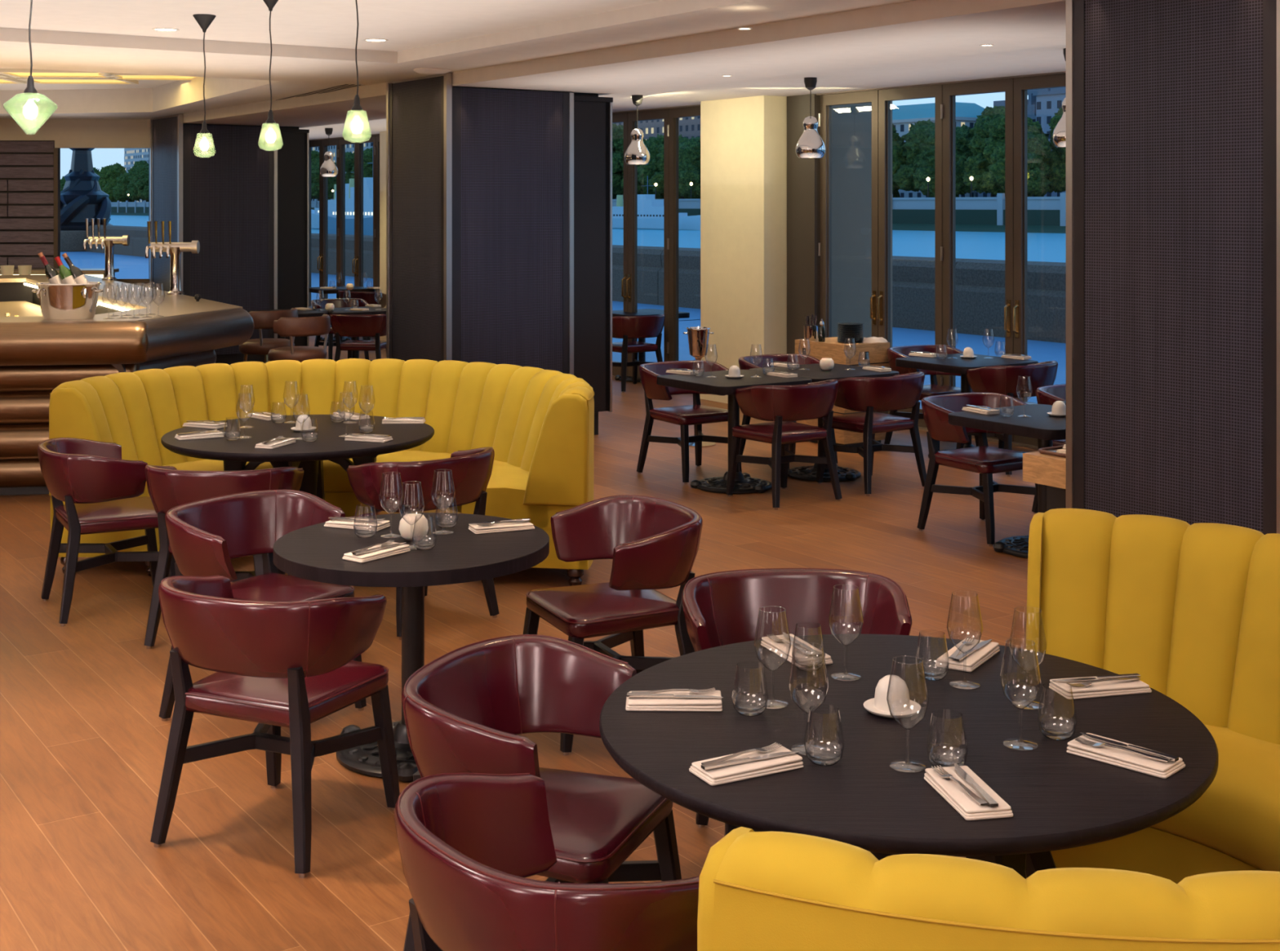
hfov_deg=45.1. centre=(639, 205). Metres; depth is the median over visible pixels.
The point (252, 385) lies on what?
bowl
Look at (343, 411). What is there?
knife
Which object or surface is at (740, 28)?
recessed light
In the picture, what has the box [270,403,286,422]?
tumbler
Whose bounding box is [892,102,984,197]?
building
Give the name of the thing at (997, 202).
wall
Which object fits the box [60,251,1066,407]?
pavement
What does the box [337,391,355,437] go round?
wine glass
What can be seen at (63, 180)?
plane tree
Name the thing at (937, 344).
tumbler
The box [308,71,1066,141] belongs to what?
lintel
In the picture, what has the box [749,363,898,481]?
square table
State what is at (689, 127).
building
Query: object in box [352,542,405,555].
knife
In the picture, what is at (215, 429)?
fork
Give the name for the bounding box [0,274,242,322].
countertop
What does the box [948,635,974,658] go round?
fork
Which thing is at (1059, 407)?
dish
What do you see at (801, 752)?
wine glass
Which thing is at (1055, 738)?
tumbler
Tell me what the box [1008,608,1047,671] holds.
bowl
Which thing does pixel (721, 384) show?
square table
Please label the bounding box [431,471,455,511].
bowl
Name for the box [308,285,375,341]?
square table
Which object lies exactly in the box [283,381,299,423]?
wine glass
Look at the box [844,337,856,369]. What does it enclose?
wine glass
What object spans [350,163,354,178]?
plane tree
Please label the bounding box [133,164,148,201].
plane tree
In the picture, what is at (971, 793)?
fork
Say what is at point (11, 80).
recessed light
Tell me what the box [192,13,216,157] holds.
glass pendant
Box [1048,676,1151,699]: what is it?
napkin
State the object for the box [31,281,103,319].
ice bucket
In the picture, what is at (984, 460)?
dining chair
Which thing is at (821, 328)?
pepper mill
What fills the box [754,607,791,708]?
wine glass
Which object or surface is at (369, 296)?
dining chair
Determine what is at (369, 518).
fork
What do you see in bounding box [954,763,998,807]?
knife
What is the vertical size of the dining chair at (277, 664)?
0.781 m
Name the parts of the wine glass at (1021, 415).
stem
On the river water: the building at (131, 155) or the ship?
the ship
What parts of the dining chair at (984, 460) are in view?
leg, backrest, seat, leg, leg, leg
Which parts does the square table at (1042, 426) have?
foot knob, post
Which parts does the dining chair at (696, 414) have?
leg, backrest, leg, seat, leg, leg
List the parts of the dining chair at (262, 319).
leg, post, leg, seat, backrest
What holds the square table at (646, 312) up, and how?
on the floor
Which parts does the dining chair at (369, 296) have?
backrest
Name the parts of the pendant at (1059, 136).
lamp shade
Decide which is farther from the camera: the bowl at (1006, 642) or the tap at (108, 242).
the tap at (108, 242)
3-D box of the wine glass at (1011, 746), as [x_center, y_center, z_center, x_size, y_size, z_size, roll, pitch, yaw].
[0.829,1.063,3.358,0.087,0.224,0.087,0,0,0]
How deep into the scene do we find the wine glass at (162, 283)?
10.45 m
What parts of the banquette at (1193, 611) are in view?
panel, panel, seat, seat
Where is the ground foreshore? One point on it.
(923, 227)
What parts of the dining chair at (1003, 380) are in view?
leg, leg, leg, backrest, seat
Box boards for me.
[0,141,54,267]
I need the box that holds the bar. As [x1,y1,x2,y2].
[0,268,119,280]
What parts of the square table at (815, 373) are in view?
foot knob, post, foot knob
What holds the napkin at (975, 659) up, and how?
on the round table at (1057, 798)
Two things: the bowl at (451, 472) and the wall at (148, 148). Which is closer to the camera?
the bowl at (451, 472)
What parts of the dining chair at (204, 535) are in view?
leg, backrest, leg, seat, leg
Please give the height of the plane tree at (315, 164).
20.841 m
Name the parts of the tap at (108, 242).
spout, tap handle, spout, tap handle, spout, tap handle, spout, tap handle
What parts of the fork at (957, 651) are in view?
handle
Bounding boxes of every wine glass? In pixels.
[102,284,115,319]
[115,287,128,318]
[120,282,133,315]
[132,283,146,315]
[139,284,153,317]
[151,283,164,316]
[235,394,253,438]
[238,384,254,428]
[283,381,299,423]
[292,394,310,439]
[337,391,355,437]
[342,381,358,423]
[358,385,375,428]
[378,474,403,537]
[399,482,424,550]
[431,470,455,534]
[704,343,717,377]
[750,343,762,377]
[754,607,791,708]
[788,644,828,755]
[798,341,810,369]
[828,586,863,680]
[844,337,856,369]
[886,656,928,772]
[946,591,982,688]
[982,330,994,358]
[1000,638,1040,750]
[1008,608,1047,709]
[1016,376,1032,417]
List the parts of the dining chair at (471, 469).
leg, seat, backrest, leg, leg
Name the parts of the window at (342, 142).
handle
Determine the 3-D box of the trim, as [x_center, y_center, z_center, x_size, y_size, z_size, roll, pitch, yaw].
[1.537,1.910,14.586,0.184,0.020,25.800,0,0,-34]
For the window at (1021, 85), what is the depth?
12.30 m
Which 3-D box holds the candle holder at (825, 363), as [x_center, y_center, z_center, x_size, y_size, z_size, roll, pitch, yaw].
[1.329,1.132,10.973,0.104,0.085,0.104,0,0,0]
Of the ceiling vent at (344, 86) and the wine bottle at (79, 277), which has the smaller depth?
the wine bottle at (79, 277)
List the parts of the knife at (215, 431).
handle, blade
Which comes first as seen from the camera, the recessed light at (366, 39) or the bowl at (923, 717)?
the bowl at (923, 717)
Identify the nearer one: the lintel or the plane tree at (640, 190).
the lintel
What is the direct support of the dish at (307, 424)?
on the round table at (310, 456)
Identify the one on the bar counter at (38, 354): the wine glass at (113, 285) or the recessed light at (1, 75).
the wine glass at (113, 285)
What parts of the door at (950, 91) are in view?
handle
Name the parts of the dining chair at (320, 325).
post, seat, backrest, post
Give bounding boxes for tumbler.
[223,417,240,440]
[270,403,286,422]
[301,419,318,441]
[329,401,345,422]
[353,504,377,537]
[358,410,374,433]
[412,515,436,550]
[435,496,458,528]
[731,662,768,716]
[786,353,798,369]
[791,624,825,671]
[804,706,844,765]
[915,631,949,680]
[926,711,968,767]
[935,343,946,359]
[994,342,1005,355]
[998,398,1014,416]
[1037,684,1076,740]
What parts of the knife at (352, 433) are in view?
handle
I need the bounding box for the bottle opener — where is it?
[194,293,200,301]
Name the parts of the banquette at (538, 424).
panel, seat, backrest, seat, panel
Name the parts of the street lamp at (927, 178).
post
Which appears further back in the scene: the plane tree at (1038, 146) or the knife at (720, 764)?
the plane tree at (1038, 146)
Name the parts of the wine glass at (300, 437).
stem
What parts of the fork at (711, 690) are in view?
handle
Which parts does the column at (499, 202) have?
edge trim, edge trim, edge trim, blank panel, edge trim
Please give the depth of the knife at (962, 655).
3.97 m
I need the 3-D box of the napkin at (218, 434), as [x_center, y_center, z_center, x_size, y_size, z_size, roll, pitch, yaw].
[-2.228,1.164,7.798,0.225,0.021,0.098,0,0,-31]
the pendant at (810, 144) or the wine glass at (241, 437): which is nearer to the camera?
the wine glass at (241, 437)
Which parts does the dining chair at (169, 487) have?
leg, seat, backrest, leg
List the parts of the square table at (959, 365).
post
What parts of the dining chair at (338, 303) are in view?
leg, leg, seat, backrest, leg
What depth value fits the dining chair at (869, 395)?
10.32 m
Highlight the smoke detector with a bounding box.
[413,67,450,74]
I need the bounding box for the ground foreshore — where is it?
[111,212,1066,233]
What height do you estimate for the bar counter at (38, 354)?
1.165 m
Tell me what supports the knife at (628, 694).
on the napkin at (633, 704)
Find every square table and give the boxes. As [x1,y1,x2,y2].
[245,308,327,338]
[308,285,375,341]
[312,306,386,358]
[612,308,689,382]
[657,369,811,493]
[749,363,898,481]
[895,353,1038,458]
[948,404,1066,557]
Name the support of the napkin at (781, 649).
on the round table at (1057, 798)
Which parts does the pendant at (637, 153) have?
lamp shade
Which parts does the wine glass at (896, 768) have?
stem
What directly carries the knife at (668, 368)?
on the napkin at (675, 371)
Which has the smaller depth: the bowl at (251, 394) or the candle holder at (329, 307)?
the bowl at (251, 394)
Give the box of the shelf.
[0,301,42,316]
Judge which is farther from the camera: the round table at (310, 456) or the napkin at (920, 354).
the napkin at (920, 354)
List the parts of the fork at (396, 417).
handle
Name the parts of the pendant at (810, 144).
lamp shade, cord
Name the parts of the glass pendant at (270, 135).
lamp shade, cord, bulb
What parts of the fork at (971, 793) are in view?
handle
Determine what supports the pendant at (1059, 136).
hanging from the ceiling
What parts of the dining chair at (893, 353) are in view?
leg, backrest, leg, leg, seat, leg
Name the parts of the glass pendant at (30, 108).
lamp shade, bulb, cord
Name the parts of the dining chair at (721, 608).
leg, leg, backrest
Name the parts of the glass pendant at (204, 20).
lamp shade, cord, bulb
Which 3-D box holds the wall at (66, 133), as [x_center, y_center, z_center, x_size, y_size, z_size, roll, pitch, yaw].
[-7.600,0.420,18.650,5.200,3.000,0.100,0,0,0]
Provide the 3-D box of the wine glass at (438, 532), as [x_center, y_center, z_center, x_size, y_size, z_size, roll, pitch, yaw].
[-0.707,1.063,5.532,0.087,0.224,0.087,0,0,0]
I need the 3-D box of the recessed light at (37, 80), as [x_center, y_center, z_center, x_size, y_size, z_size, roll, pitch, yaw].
[-5.750,-1.282,15.800,1.040,0.035,0.620,0,0,-3]
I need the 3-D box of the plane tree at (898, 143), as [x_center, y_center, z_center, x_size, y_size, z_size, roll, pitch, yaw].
[63.147,-11.949,398.214,17.788,22.782,16.648,0,0,17]
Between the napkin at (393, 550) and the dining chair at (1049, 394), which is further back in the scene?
the dining chair at (1049, 394)
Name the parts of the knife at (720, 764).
handle, blade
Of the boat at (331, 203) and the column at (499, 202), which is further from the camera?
the boat at (331, 203)
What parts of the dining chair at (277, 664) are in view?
leg, backrest, leg, seat, leg, leg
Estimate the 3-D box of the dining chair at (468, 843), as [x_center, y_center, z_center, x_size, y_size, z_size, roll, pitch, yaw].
[-0.129,1.529,2.916,0.603,0.781,0.673,0,0,-37]
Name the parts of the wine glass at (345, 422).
stem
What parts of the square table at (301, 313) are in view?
post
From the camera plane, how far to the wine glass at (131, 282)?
10.55 m
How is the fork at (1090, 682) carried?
on the napkin at (1105, 688)
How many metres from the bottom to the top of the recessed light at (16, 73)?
0.035 m
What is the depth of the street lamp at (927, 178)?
368.30 m
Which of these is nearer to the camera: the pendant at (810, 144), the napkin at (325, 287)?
the pendant at (810, 144)
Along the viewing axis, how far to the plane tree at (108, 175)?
980.82 m
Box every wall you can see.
[0,119,150,288]
[85,224,1066,343]
[110,192,1066,226]
[111,206,1060,225]
[148,148,150,278]
[379,130,386,340]
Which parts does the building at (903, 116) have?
cornice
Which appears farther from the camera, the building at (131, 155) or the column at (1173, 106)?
the building at (131, 155)
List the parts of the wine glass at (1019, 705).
stem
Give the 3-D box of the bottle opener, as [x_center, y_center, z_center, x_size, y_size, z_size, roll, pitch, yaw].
[-3.470,0.728,12.100,0.052,0.055,0.052,0,0,0]
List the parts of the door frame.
handle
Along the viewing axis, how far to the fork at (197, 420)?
8.19 m
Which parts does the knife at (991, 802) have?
blade, handle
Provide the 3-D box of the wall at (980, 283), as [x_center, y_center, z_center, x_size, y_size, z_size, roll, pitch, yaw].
[-25.887,3.625,69.243,0.620,5.590,203.640,0,0,-34]
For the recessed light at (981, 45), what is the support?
in the ceiling
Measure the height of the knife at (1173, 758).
0.006 m
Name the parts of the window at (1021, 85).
handle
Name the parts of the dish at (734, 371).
crown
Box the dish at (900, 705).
[863,675,920,718]
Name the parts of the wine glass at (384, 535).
stem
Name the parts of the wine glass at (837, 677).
stem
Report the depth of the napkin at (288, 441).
7.50 m
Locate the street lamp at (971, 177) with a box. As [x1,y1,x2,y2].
[969,176,973,196]
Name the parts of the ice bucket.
ring handle, ring handle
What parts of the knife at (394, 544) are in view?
handle, blade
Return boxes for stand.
[683,326,715,447]
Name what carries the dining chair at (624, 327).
on the floor
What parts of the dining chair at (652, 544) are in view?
leg, leg, seat, backrest, leg, leg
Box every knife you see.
[177,431,222,435]
[186,420,218,423]
[252,410,271,415]
[263,436,292,444]
[328,516,382,523]
[342,410,365,415]
[351,433,390,436]
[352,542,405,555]
[382,417,424,417]
[469,518,530,524]
[626,692,723,698]
[668,368,692,371]
[701,751,799,770]
[782,632,822,657]
[952,639,991,661]
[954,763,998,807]
[966,404,991,410]
[1052,673,1140,681]
[1080,732,1178,761]
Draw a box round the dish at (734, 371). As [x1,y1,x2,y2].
[724,365,743,377]
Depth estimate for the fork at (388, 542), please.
5.19 m
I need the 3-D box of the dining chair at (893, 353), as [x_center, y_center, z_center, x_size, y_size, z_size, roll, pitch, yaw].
[2.317,1.529,12.240,0.673,0.781,0.603,0,0,-34]
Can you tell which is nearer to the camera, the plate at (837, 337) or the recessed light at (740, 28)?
the recessed light at (740, 28)
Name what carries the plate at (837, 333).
on the plate at (837, 335)
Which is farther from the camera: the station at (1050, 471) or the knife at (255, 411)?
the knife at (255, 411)
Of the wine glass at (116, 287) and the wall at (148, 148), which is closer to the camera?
the wine glass at (116, 287)
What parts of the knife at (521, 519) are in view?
blade, handle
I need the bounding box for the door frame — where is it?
[786,89,878,353]
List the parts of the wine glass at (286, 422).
stem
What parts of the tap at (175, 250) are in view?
spout, tap handle, spout, tap handle, spout, tap handle, spout, tap handle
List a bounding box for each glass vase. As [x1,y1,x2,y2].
[0,265,14,275]
[17,265,31,275]
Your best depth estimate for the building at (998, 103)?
427.96 m
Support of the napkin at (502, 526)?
on the round table at (314, 553)
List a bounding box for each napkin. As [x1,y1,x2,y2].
[174,431,223,439]
[182,421,227,428]
[247,412,283,420]
[254,437,295,448]
[294,307,312,310]
[320,286,336,288]
[324,518,390,531]
[332,411,369,420]
[342,542,410,563]
[344,434,392,442]
[349,307,368,311]
[365,304,381,306]
[382,417,426,423]
[468,521,534,533]
[625,690,722,711]
[666,369,698,374]
[688,744,803,786]
[760,633,832,667]
[766,372,797,377]
[769,362,799,367]
[862,366,891,372]
[908,352,939,357]
[924,765,1013,820]
[934,638,999,671]
[961,406,999,414]
[1000,355,1031,359]
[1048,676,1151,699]
[1056,448,1066,453]
[1066,733,1185,778]
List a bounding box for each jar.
[804,314,817,340]
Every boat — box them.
[311,183,349,229]
[328,162,373,235]
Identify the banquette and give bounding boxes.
[48,358,594,586]
[697,508,1279,950]
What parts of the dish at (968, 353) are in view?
crown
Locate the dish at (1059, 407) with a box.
[1047,400,1066,416]
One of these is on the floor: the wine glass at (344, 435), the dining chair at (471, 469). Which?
the dining chair at (471, 469)
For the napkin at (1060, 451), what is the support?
on the tray
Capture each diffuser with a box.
[9,72,101,75]
[33,79,124,82]
[119,75,195,78]
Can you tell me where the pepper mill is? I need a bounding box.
[817,319,825,342]
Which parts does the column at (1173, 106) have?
edge trim, edge trim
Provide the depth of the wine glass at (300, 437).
7.75 m
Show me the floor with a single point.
(84, 737)
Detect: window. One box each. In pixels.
[53,147,150,283]
[308,139,321,307]
[319,137,338,298]
[337,136,356,286]
[355,134,375,292]
[375,134,379,292]
[612,112,627,376]
[626,108,669,378]
[666,106,700,361]
[1012,73,1066,445]
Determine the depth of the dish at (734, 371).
10.47 m
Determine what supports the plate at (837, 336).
on the plate at (837, 337)
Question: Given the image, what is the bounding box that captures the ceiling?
[0,0,1066,139]
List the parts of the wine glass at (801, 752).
stem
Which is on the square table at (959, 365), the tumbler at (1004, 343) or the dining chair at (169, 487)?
the tumbler at (1004, 343)
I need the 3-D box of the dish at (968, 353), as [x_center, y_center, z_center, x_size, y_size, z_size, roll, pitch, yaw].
[2.524,1.132,11.851,0.132,0.082,0.132,0,0,0]
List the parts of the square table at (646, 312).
foot knob, post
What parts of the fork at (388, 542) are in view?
handle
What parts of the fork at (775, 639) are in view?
handle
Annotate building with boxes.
[124,148,148,201]
[311,142,373,200]
[613,115,700,199]
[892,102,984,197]
[975,99,1028,196]
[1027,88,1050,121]
[1032,87,1066,196]
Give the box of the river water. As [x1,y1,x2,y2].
[108,214,1066,262]
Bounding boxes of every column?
[150,114,309,364]
[386,72,613,435]
[700,95,786,368]
[1066,0,1279,534]
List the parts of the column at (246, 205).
edge trim, edge trim, edge trim, blank panel, edge trim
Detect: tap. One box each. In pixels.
[83,218,129,279]
[145,221,199,294]
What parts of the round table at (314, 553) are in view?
foot knob, foot knob, post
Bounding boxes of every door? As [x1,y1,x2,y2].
[831,101,892,369]
[876,84,942,427]
[940,77,1013,441]
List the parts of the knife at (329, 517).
handle, blade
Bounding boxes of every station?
[795,337,889,446]
[1022,451,1066,511]
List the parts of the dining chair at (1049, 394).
leg, backrest, seat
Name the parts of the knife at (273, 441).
handle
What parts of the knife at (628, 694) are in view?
handle, blade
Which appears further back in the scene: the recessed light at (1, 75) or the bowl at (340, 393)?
the recessed light at (1, 75)
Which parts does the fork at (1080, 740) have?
handle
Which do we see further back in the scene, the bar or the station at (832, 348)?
the bar
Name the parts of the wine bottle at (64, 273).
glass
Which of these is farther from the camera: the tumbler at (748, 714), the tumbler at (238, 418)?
the tumbler at (238, 418)
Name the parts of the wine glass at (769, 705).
stem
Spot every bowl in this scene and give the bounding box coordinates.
[235,394,253,422]
[238,385,254,411]
[283,381,299,407]
[292,395,310,422]
[337,392,355,420]
[342,382,358,408]
[358,386,375,413]
[378,474,403,514]
[399,482,424,524]
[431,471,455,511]
[754,608,791,671]
[788,644,828,714]
[828,586,863,645]
[886,657,928,729]
[946,594,982,653]
[1000,642,1040,709]
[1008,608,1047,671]
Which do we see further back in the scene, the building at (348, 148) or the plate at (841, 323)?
the building at (348, 148)
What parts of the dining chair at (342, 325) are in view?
leg, leg, backrest, seat, leg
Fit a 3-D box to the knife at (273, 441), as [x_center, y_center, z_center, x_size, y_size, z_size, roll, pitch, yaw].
[-1.770,1.149,7.545,0.019,0.006,0.225,0,0,21]
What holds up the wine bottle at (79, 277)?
in the ice bucket
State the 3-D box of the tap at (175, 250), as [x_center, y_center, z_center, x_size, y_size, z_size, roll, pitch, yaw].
[-3.947,0.445,13.023,0.417,0.621,0.193,0,0,-3]
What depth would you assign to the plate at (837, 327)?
12.29 m
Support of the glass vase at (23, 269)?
on the bar
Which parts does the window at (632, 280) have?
handle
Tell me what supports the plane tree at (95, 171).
on the wall at (997, 202)
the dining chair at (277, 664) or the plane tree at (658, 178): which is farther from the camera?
the plane tree at (658, 178)
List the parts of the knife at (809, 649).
blade, handle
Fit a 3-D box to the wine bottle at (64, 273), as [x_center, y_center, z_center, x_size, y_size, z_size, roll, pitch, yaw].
[-3.794,0.482,10.235,0.189,0.287,0.077,0,0,5]
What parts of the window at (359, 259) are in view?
handle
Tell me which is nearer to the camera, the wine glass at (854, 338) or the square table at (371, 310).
the wine glass at (854, 338)
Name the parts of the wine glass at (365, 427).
stem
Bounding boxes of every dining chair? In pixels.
[37,437,175,626]
[143,464,303,648]
[150,574,399,878]
[159,489,366,720]
[238,307,297,363]
[267,313,330,362]
[311,297,368,359]
[328,313,386,361]
[337,290,386,351]
[346,446,499,639]
[394,773,699,950]
[401,634,681,950]
[523,494,702,755]
[612,314,665,392]
[636,360,742,484]
[681,568,911,836]
[726,378,842,510]
[738,353,837,468]
[816,371,926,496]
[884,344,978,450]
[916,392,1037,546]
[955,360,1057,476]
[1031,383,1066,514]
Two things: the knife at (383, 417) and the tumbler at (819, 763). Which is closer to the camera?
the tumbler at (819, 763)
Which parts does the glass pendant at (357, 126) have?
lamp shade, cord, bulb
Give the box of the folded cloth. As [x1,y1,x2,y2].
[857,336,888,342]
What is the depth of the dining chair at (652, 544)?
5.61 m
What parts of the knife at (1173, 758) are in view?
blade, handle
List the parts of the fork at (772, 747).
handle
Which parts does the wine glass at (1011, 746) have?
stem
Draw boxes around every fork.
[182,429,217,433]
[196,420,223,422]
[257,410,278,414]
[262,435,283,443]
[336,410,360,415]
[336,516,385,520]
[347,433,386,436]
[351,540,394,553]
[385,417,422,419]
[476,520,528,526]
[631,687,715,693]
[701,742,782,764]
[766,634,814,656]
[931,764,987,805]
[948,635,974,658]
[1066,676,1140,687]
[1075,736,1169,762]
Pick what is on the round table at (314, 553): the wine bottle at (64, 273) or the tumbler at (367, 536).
the tumbler at (367, 536)
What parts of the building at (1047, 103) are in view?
cornice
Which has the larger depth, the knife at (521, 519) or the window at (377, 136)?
the window at (377, 136)
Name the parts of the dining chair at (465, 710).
leg, backrest, leg, seat, leg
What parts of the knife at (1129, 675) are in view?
blade, handle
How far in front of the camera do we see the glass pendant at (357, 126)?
6.91 m
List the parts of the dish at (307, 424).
crown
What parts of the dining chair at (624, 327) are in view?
leg, seat, leg, backrest, leg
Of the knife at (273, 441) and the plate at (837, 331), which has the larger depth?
the plate at (837, 331)
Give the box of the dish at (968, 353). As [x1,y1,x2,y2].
[960,346,977,358]
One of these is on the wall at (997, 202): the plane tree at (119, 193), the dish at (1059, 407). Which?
the plane tree at (119, 193)
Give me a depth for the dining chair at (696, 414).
10.94 m
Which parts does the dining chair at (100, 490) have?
leg, leg, backrest, seat, leg, leg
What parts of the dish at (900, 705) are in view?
crown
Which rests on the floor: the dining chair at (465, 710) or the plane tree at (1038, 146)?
the dining chair at (465, 710)
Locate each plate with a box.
[836,322,863,325]
[836,327,863,330]
[836,328,863,331]
[836,333,863,336]
[836,334,863,337]
[836,338,863,342]
[836,340,862,342]
[837,324,863,327]
[837,325,863,328]
[837,330,863,333]
[837,331,863,334]
[837,336,863,338]
[837,337,863,340]
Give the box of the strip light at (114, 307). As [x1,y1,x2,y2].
[23,283,128,311]
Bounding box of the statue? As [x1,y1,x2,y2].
[60,148,112,251]
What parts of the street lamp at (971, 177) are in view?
post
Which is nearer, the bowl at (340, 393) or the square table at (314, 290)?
the bowl at (340, 393)
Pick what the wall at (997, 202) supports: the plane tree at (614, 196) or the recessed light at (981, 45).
the plane tree at (614, 196)
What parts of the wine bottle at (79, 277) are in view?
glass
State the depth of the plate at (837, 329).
12.30 m
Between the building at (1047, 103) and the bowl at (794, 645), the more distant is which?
the building at (1047, 103)
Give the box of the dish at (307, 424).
[290,414,316,431]
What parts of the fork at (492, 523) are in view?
handle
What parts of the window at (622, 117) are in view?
handle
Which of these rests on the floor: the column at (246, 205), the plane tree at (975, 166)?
the column at (246, 205)
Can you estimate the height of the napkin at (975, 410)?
0.021 m
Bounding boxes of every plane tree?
[60,176,66,191]
[93,167,99,174]
[97,162,126,202]
[111,172,137,202]
[124,160,148,201]
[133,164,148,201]
[311,150,319,200]
[311,158,336,199]
[345,151,354,183]
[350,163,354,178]
[351,146,373,178]
[612,123,639,195]
[612,151,617,199]
[619,138,663,199]
[637,133,680,199]
[648,133,690,199]
[678,136,700,198]
[892,119,959,197]
[892,123,906,197]
[912,124,974,197]
[961,105,1004,196]
[980,114,1049,196]
[1027,133,1052,196]
[1044,107,1066,192]
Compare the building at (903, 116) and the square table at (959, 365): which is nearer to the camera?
the square table at (959, 365)
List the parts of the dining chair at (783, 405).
leg, leg, seat, leg, backrest, leg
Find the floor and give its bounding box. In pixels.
[0,333,1037,950]
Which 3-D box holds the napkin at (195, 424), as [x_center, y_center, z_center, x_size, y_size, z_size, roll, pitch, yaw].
[-2.307,1.164,8.180,0.225,0.021,0.098,0,0,24]
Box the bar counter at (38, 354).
[0,274,254,495]
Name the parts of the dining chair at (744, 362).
leg, backrest, leg, leg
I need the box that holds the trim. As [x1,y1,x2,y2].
[371,336,1037,449]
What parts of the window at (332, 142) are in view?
handle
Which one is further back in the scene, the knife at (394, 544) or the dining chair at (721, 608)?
the knife at (394, 544)
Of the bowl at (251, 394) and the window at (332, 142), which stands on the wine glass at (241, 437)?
the bowl at (251, 394)
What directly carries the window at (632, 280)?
attached to the lintel
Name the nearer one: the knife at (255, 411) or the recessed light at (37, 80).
the knife at (255, 411)
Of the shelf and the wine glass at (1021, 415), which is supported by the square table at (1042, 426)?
the wine glass at (1021, 415)
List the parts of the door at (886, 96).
handle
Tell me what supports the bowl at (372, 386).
on the wine glass at (365, 427)
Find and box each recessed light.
[0,68,122,77]
[0,73,9,77]
[0,76,26,84]
[16,77,138,84]
[98,72,195,79]
[151,27,179,31]
[363,38,388,41]
[737,26,751,30]
[979,44,993,46]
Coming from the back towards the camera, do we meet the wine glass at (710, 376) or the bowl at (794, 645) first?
the wine glass at (710, 376)
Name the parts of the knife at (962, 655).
handle, blade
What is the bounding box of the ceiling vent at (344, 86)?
[267,83,364,101]
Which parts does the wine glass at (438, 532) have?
stem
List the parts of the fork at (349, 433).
handle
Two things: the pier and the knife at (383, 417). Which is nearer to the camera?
the knife at (383, 417)
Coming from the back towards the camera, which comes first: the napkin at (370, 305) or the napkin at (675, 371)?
the napkin at (370, 305)
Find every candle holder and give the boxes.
[324,302,334,311]
[346,283,353,289]
[399,513,428,541]
[819,357,834,370]
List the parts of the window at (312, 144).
handle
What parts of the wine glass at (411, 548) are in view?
stem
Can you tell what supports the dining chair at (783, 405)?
on the floor
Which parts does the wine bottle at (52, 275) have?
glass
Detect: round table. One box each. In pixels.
[160,414,434,574]
[273,512,549,781]
[599,634,1218,879]
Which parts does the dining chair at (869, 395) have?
leg, seat, leg, leg, backrest, leg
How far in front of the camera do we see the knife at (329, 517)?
5.63 m
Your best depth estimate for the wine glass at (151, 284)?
10.39 m
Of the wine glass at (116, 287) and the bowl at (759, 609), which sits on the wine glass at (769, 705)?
the bowl at (759, 609)
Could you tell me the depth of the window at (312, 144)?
24.42 m
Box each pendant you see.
[3,0,57,134]
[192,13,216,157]
[257,0,283,151]
[319,128,337,177]
[342,0,371,142]
[624,94,650,164]
[795,77,825,158]
[1052,48,1066,147]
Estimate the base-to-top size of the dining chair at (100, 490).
0.781 m
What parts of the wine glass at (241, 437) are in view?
stem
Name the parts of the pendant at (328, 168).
lamp shade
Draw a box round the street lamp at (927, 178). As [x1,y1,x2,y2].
[926,177,929,197]
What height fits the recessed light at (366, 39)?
0.006 m
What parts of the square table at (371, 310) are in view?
post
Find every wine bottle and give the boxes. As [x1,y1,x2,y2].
[37,252,63,284]
[54,256,76,284]
[62,253,88,284]
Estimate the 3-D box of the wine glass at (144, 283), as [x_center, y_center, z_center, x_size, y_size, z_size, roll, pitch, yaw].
[-3.435,0.643,10.579,0.087,0.224,0.087,0,0,0]
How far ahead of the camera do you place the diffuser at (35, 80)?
15.83 m
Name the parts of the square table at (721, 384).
foot knob, post, foot knob, foot knob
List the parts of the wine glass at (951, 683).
stem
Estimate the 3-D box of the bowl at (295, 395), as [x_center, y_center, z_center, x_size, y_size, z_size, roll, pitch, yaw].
[-1.702,1.025,7.752,0.087,0.144,0.087,0,0,0]
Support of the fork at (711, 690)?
on the napkin at (633, 704)
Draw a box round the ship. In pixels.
[612,175,700,230]
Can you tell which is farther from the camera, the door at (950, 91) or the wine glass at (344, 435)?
the door at (950, 91)
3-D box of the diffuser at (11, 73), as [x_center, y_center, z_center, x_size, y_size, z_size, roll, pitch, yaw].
[-5.650,-1.288,15.000,0.920,0.015,0.520,0,0,-3]
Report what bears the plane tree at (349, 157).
on the wall at (997, 202)
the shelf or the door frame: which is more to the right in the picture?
the door frame
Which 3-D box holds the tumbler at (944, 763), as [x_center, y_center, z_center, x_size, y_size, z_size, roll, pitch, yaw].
[0.641,1.118,3.220,0.085,0.111,0.085,0,0,0]
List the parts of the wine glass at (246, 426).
stem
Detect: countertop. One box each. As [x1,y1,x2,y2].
[0,268,119,273]
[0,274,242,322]
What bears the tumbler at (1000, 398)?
on the square table at (1042, 426)
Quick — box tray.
[1038,444,1066,457]
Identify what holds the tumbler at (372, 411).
on the round table at (310, 456)
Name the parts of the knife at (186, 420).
handle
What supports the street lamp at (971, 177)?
on the wall at (997, 202)
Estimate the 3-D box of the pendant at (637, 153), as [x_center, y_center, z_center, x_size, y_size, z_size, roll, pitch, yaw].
[-0.025,-0.705,14.448,0.244,0.650,0.244,0,0,-34]

